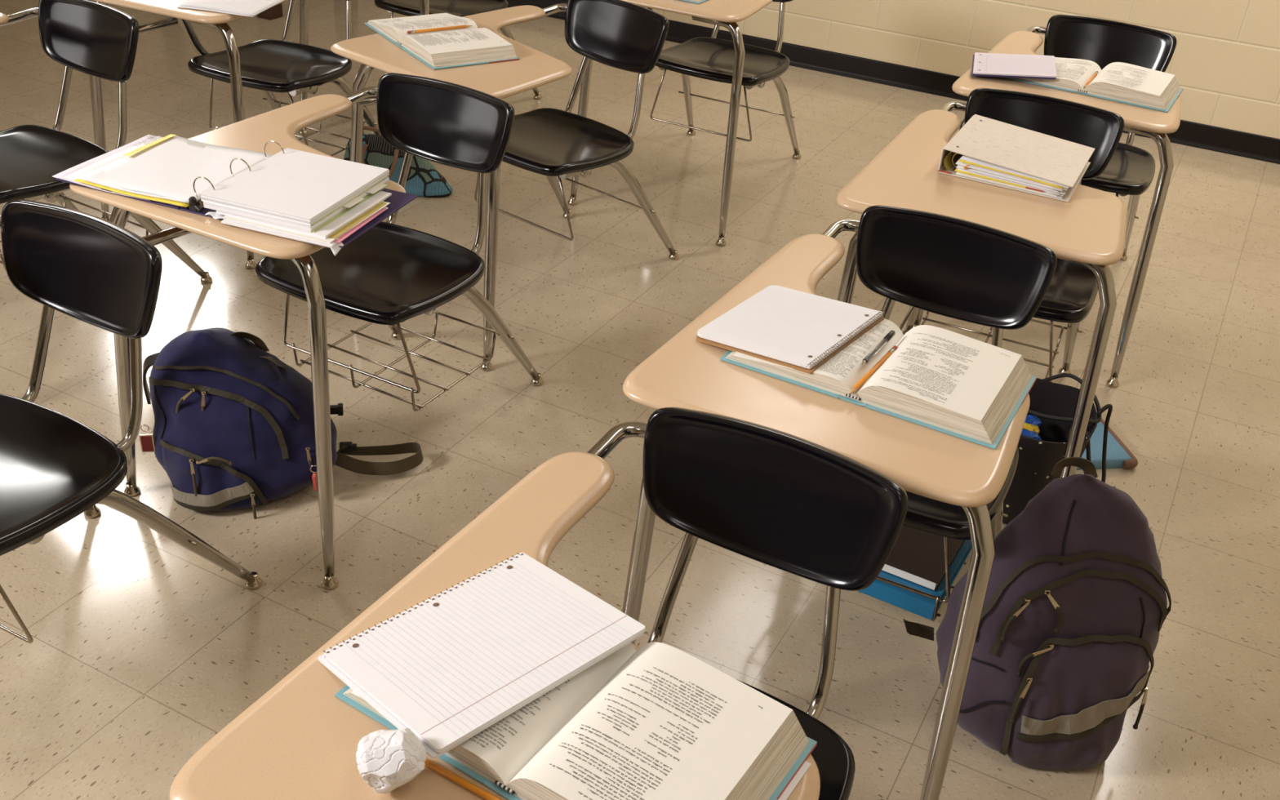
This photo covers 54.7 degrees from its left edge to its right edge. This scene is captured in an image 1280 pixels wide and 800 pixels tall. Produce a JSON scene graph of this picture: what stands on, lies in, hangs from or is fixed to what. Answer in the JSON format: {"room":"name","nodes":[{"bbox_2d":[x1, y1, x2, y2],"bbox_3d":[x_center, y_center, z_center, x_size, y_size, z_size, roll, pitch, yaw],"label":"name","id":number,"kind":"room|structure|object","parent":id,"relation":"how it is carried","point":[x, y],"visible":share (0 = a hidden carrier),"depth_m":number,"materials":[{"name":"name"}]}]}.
{"room":"classroom","nodes":[
{"label":"classroom","id":0,"kind":"room"},
{"bbox_2d":[0,0,1279,799],"bbox_3d":[-2.641,1.055,1.107,9.200,0.001,12.813,19,34,22],"label":"floor","id":1,"kind":"structure","parent":0,"point":[144,648],"depth_m":2.99,"materials":[{"name":"tile"}]},
{"bbox_2d":[0,0,212,283],"bbox_3d":[-1.609,-0.534,3.079,0.609,0.751,0.920,21,36,25],"label":"student desk","id":2,"kind":"object","parent":1,"relation":"on","point":[93,38],"visible":0.81,"depth_m":3.19,"materials":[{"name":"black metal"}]},
{"bbox_2d":[0,195,148,270],"bbox_3d":[-1.552,-0.421,3.294,0.357,0.067,0.322,21,36,25],"label":"basket","id":3,"kind":"object","parent":2,"relation":"on","point":[64,198],"depth_m":3.40,"materials":[{"name":"metal"}]},
{"bbox_2d":[0,199,262,643],"bbox_3d":[-1.125,0.180,1.989,0.609,0.751,0.920,19,35,23],"label":"student desk","id":4,"kind":"object","parent":1,"relation":"on","point":[55,468],"visible":1,"depth_m":2.09,"materials":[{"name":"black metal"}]},
{"bbox_2d":[89,0,381,269],"bbox_3d":[-1.186,-0.985,3.857,0.609,0.751,0.920,17,34,19],"label":"student desk","id":5,"kind":"object","parent":1,"relation":"on","point":[267,65],"visible":0.76,"depth_m":3.77,"materials":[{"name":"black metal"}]},
{"bbox_2d":[177,4,259,17],"bbox_3d":[-1.110,-1.108,3.426,0.216,0.004,0.279,9,32,7],"label":"paper sheet","id":6,"kind":"object","parent":5,"relation":"on","point":[180,6],"visible":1,"depth_m":3.31,"materials":[{"name":"white paper"}]},
{"bbox_2d":[181,0,284,15],"bbox_3d":[-1.099,-1.114,3.432,0.216,0.004,0.279,10,32,10],"label":"paper sheet","id":7,"kind":"object","parent":6,"relation":"on","point":[251,7],"visible":1,"depth_m":3.36,"materials":[{"name":"white paper"}]},
{"bbox_2d":[215,101,364,155],"bbox_3d":[-1.145,-0.877,4.078,0.357,0.067,0.322,17,34,19],"label":"basket","id":8,"kind":"object","parent":5,"relation":"on","point":[276,103],"depth_m":4.16,"materials":[{"name":"metal"}]},
{"bbox_2d":[257,3,283,19],"bbox_3d":[-2.132,-2.405,6.057,1.400,0.720,0.700,19,34,22],"label":"wooden table","id":9,"kind":"object","parent":1,"relation":"on","point":[275,11],"visible":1,"depth_m":5.77,"materials":[{"name":"brown wood"}]},
{"bbox_2d":[138,327,422,519],"bbox_3d":[-0.772,0.043,2.673,0.593,0.352,0.293,-2,32,-9],"label":"backpack","id":10,"kind":"object","parent":1,"relation":"on","point":[233,428],"visible":0.98,"depth_m":2.61,"materials":[{"name":"blue fabric"}]},
{"bbox_2d":[140,436,154,451],"bbox_3d":[-1.041,0.093,2.617,0.022,0.037,0.002,-2,32,-9],"label":"picture","id":11,"kind":"object","parent":10,"relation":"attached to","point":[147,443],"depth_m":2.62},
{"bbox_2d":[69,72,543,589],"bbox_3d":[-0.626,-0.229,2.709,0.609,0.751,0.920,19,35,23],"label":"student desk","id":12,"kind":"object","parent":1,"relation":"on","point":[391,274],"visible":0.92,"depth_m":2.71,"materials":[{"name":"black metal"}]},
{"bbox_2d":[52,133,417,256],"bbox_3d":[-0.757,-0.418,2.307,0.620,0.068,0.288,15,33,16],"label":"ring binder","id":13,"kind":"object","parent":12,"relation":"on","point":[294,194],"visible":1,"depth_m":2.27,"materials":[{"name":"white plastic"}]},
{"bbox_2d":[292,311,496,411],"bbox_3d":[-0.575,-0.118,2.927,0.357,0.067,0.322,19,35,23],"label":"basket","id":14,"kind":"object","parent":12,"relation":"on","point":[295,348],"depth_m":2.91,"materials":[{"name":"metal"}]},
{"bbox_2d":[343,125,453,197],"bbox_3d":[-0.815,-0.799,4.115,0.384,0.212,0.170,9,32,8],"label":"backpack","id":15,"kind":"object","parent":1,"relation":"on","point":[423,180],"visible":0.4,"depth_m":4.11,"materials":[{"name":"teal fabric"}]},
{"bbox_2d":[298,0,542,160],"bbox_3d":[-0.774,-1.414,4.599,0.609,0.751,0.920,19,34,22],"label":"student desk","id":16,"kind":"object","parent":1,"relation":"on","point":[461,8],"visible":0.41,"depth_m":4.52,"materials":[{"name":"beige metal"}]},
{"bbox_2d":[330,0,679,371],"bbox_3d":[-0.307,-0.671,3.460,0.609,0.751,0.920,27,38,32],"label":"student desk","id":17,"kind":"object","parent":1,"relation":"on","point":[551,143],"visible":0.83,"depth_m":3.44,"materials":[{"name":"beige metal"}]},
{"bbox_2d":[364,13,519,69],"bbox_3d":[-0.518,-0.947,3.209,0.237,0.035,0.430,-16,37,-30],"label":"open textbook","id":18,"kind":"object","parent":17,"relation":"on","point":[471,45],"visible":1,"depth_m":3.13,"materials":[{"name":"beige paper"}]},
{"bbox_2d":[407,25,472,33],"bbox_3d":[-0.518,-0.963,3.213,0.184,0.008,0.007,-16,37,-30],"label":"pencil","id":19,"kind":"object","parent":18,"relation":"on","point":[458,26],"visible":1,"depth_m":3.21,"materials":[{"name":"brown wood"}]},
{"bbox_2d":[168,407,908,799],"bbox_3d":[-0.002,0.537,1.553,0.609,0.751,0.920,19,35,22],"label":"student desk","id":20,"kind":"object","parent":1,"relation":"on","point":[796,505],"visible":0.58,"depth_m":1.60,"materials":[{"name":"beige laminate"}]},
{"bbox_2d":[355,727,426,794],"bbox_3d":[-0.231,0.337,1.152,0.063,0.062,0.060,19,34,22],"label":"paper ball","id":21,"kind":"object","parent":20,"relation":"on","point":[388,760],"visible":1,"depth_m":1.13,"materials":[{"name":"white paper"}]},
{"bbox_2d":[424,757,502,799],"bbox_3d":[-0.148,0.369,1.162,0.174,0.008,0.007,20,35,24],"label":"pencil","id":22,"kind":"object","parent":20,"relation":"on","point":[428,763],"visible":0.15,"depth_m":1.17,"materials":[{"name":"brown wood"}]},
{"bbox_2d":[317,552,645,758],"bbox_3d":[-0.166,0.256,1.305,0.270,0.047,0.218,-23,41,-37],"label":"notebook","id":23,"kind":"object","parent":20,"relation":"on","point":[451,665],"visible":1,"depth_m":1.29,"materials":[{"name":"white paper"}]},
{"bbox_2d":[334,641,817,799],"bbox_3d":[-0.064,0.307,1.241,0.430,0.040,0.237,22,36,26],"label":"open textbook","id":24,"kind":"object","parent":20,"relation":"on","point":[655,721],"visible":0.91,"depth_m":1.20,"materials":[{"name":"beige paper"}]},
{"bbox_2d":[777,760,811,799],"bbox_3d":[0.116,0.377,1.186,0.045,0.001,0.125,22,36,26],"label":"photo card","id":25,"kind":"object","parent":24,"relation":"on","point":[806,766],"visible":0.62,"depth_m":1.20,"materials":[{"name":"white paper"}]},
{"bbox_2d":[567,0,800,245],"bbox_3d":[0.235,-1.095,4.209,0.609,0.751,0.920,19,34,22],"label":"student desk","id":26,"kind":"object","parent":1,"relation":"on","point":[736,63],"visible":0.86,"depth_m":4.09,"materials":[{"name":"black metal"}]},
{"bbox_2d":[680,0,707,4],"bbox_3d":[0.052,-1.321,3.877,0.430,0.040,0.237,20,35,24],"label":"open textbook","id":27,"kind":"object","parent":26,"relation":"on","point":[697,2],"visible":1,"depth_m":3.72,"materials":[{"name":"beige paper"}]},
{"bbox_2d":[622,204,1057,799],"bbox_3d":[0.413,0.154,2.220,0.609,0.751,0.920,19,34,22],"label":"student desk","id":28,"kind":"object","parent":1,"relation":"on","point":[955,487],"visible":0.66,"depth_m":1.93,"materials":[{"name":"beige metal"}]},
{"bbox_2d":[696,284,885,373],"bbox_3d":[0.238,-0.118,1.962,0.215,0.039,0.235,25,37,29],"label":"notebook","id":29,"kind":"object","parent":28,"relation":"on","point":[797,330],"visible":1,"depth_m":1.95,"materials":[{"name":"white paper"}]},
{"bbox_2d":[720,318,1036,448],"bbox_3d":[0.368,-0.064,1.891,0.430,0.040,0.237,19,35,23],"label":"open textbook","id":30,"kind":"object","parent":28,"relation":"on","point":[944,380],"visible":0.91,"depth_m":1.83,"materials":[{"name":"beige paper"}]},
{"bbox_2d":[848,345,897,395],"bbox_3d":[0.349,-0.045,1.853,0.007,0.018,0.158,23,36,27],"label":"pencil","id":31,"kind":"object","parent":30,"relation":"on","point":[877,365],"visible":1,"depth_m":1.85,"materials":[{"name":"brown wood"}]},
{"bbox_2d":[861,330,895,364],"bbox_3d":[0.363,-0.080,1.888,0.009,0.010,0.125,21,35,25],"label":"pen","id":32,"kind":"object","parent":30,"relation":"on","point":[891,333],"visible":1,"depth_m":1.89,"materials":[{"name":"clear plastic"}]},
{"bbox_2d":[858,539,972,620],"bbox_3d":[0.471,0.279,2.425,0.310,0.036,0.285,20,35,23],"label":"ring binder","id":33,"kind":"object","parent":28,"relation":"in","point":[917,604],"visible":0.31,"depth_m":2.29,"materials":[{"name":"blue plastic"}]},
{"bbox_2d":[881,525,964,591],"bbox_3d":[0.477,0.262,2.399,0.265,0.020,0.190,20,35,23],"label":"notebook","id":34,"kind":"object","parent":33,"relation":"on","point":[917,557],"visible":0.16,"depth_m":2.33,"materials":[{"name":"black paper"}]},
{"bbox_2d":[932,561,966,621],"bbox_3d":[0.461,0.264,2.439,0.357,0.067,0.322,19,34,22],"label":"basket","id":35,"kind":"object","parent":28,"relation":"on","point":[936,613],"depth_m":2.26,"materials":[{"name":"metal"}]},
{"bbox_2d":[835,88,1127,477],"bbox_3d":[0.822,-0.242,2.908,0.609,0.751,0.920,17,34,19],"label":"student desk","id":36,"kind":"object","parent":1,"relation":"on","point":[1086,233],"visible":0.49,"depth_m":2.59,"materials":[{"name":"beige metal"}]},
{"bbox_2d":[920,311,1063,379],"bbox_3d":[0.863,-0.134,3.129,0.357,0.067,0.322,17,34,19],"label":"basket","id":37,"kind":"object","parent":36,"relation":"on","point":[925,318],"depth_m":3.21,"materials":[{"name":"metal"}]},
{"bbox_2d":[937,114,1094,201],"bbox_3d":[0.818,-0.527,2.678,0.277,0.055,0.273,18,34,21],"label":"ring binder","id":38,"kind":"object","parent":36,"relation":"on","point":[986,150],"visible":1,"depth_m":2.63,"materials":[{"name":"white plastic"}]},
{"bbox_2d":[902,457,1171,769],"bbox_3d":[0.703,0.358,2.145,0.409,0.520,0.313,1,32,-5],"label":"backpack","id":39,"kind":"object","parent":1,"relation":"on","point":[1075,610],"visible":0.98,"depth_m":2.07,"materials":[{"name":"fabric"}]},
{"bbox_2d":[912,14,1181,386],"bbox_3d":[1.238,-0.638,3.597,0.609,0.751,0.920,17,34,20],"label":"student desk","id":40,"kind":"object","parent":1,"relation":"on","point":[1131,170],"visible":0.51,"depth_m":3.51,"materials":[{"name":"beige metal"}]},
{"bbox_2d":[1000,57,1183,111],"bbox_3d":[1.196,-0.855,3.266,0.430,0.040,0.237,20,35,23],"label":"open textbook","id":41,"kind":"object","parent":40,"relation":"on","point":[1118,82],"visible":0.88,"depth_m":3.20,"materials":[{"name":"beige paper"}]},
{"bbox_2d":[970,52,1056,79],"bbox_3d":[0.998,-0.893,3.308,0.214,0.030,0.218,11,32,10],"label":"notebook","id":42,"kind":"object","parent":41,"relation":"on","point":[987,64],"visible":1,"depth_m":3.29,"materials":[{"name":"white paper"}]},
{"bbox_2d":[1084,71,1098,87],"bbox_3d":[1.183,-0.840,3.248,0.007,0.008,0.167,19,35,22],"label":"pencil","id":43,"kind":"object","parent":41,"relation":"on","point":[1095,73],"visible":1,"depth_m":3.25,"materials":[{"name":"brown wood"}]},
{"bbox_2d":[1002,373,1112,524],"bbox_3d":[0.880,0.121,2.743,0.235,0.314,0.256,-19,39,-32],"label":"tote bag","id":44,"kind":"object","parent":1,"relation":"on","point":[1054,404],"visible":0.51,"depth_m":2.71,"materials":[{"name":"black fabric"}]},
{"bbox_2d":[1021,414,1042,439],"bbox_3d":[0.855,0.070,2.723,0.064,0.039,0.114,19,34,22],"label":"wrapper","id":45,"kind":"object","parent":44,"relation":"in","point":[1032,423],"visible":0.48,"depth_m":2.72,"materials":[{"name":"blue plastic"}]},
{"bbox_2d":[1076,417,1137,470],"bbox_3d":[1.036,0.091,3.085,0.312,0.026,0.276,-2,32,-10],"label":"binder","id":46,"kind":"object","parent":1,"relation":"on","point":[1117,455],"visible":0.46,"depth_m":3.02,"materials":[{"name":"blue plastic"}]},
{"bbox_2d":[653,0,1279,138],"bbox_3d":[0.405,-2.952,5.178,9.600,2.900,0.200,17,34,20],"label":"wall","id":47,"kind":"structure","parent":0,"point":[1225,60],"depth_m":5.09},
{"bbox_2d":[506,0,1279,164],"bbox_3d":[0.267,-1.714,5.833,9.400,0.095,0.020,17,34,20],"label":"baseboard","id":48,"kind":"structure","parent":47,"relation":"attached to","point":[1250,145],"depth_m":5.50,"materials":[{"name":"plastic"}]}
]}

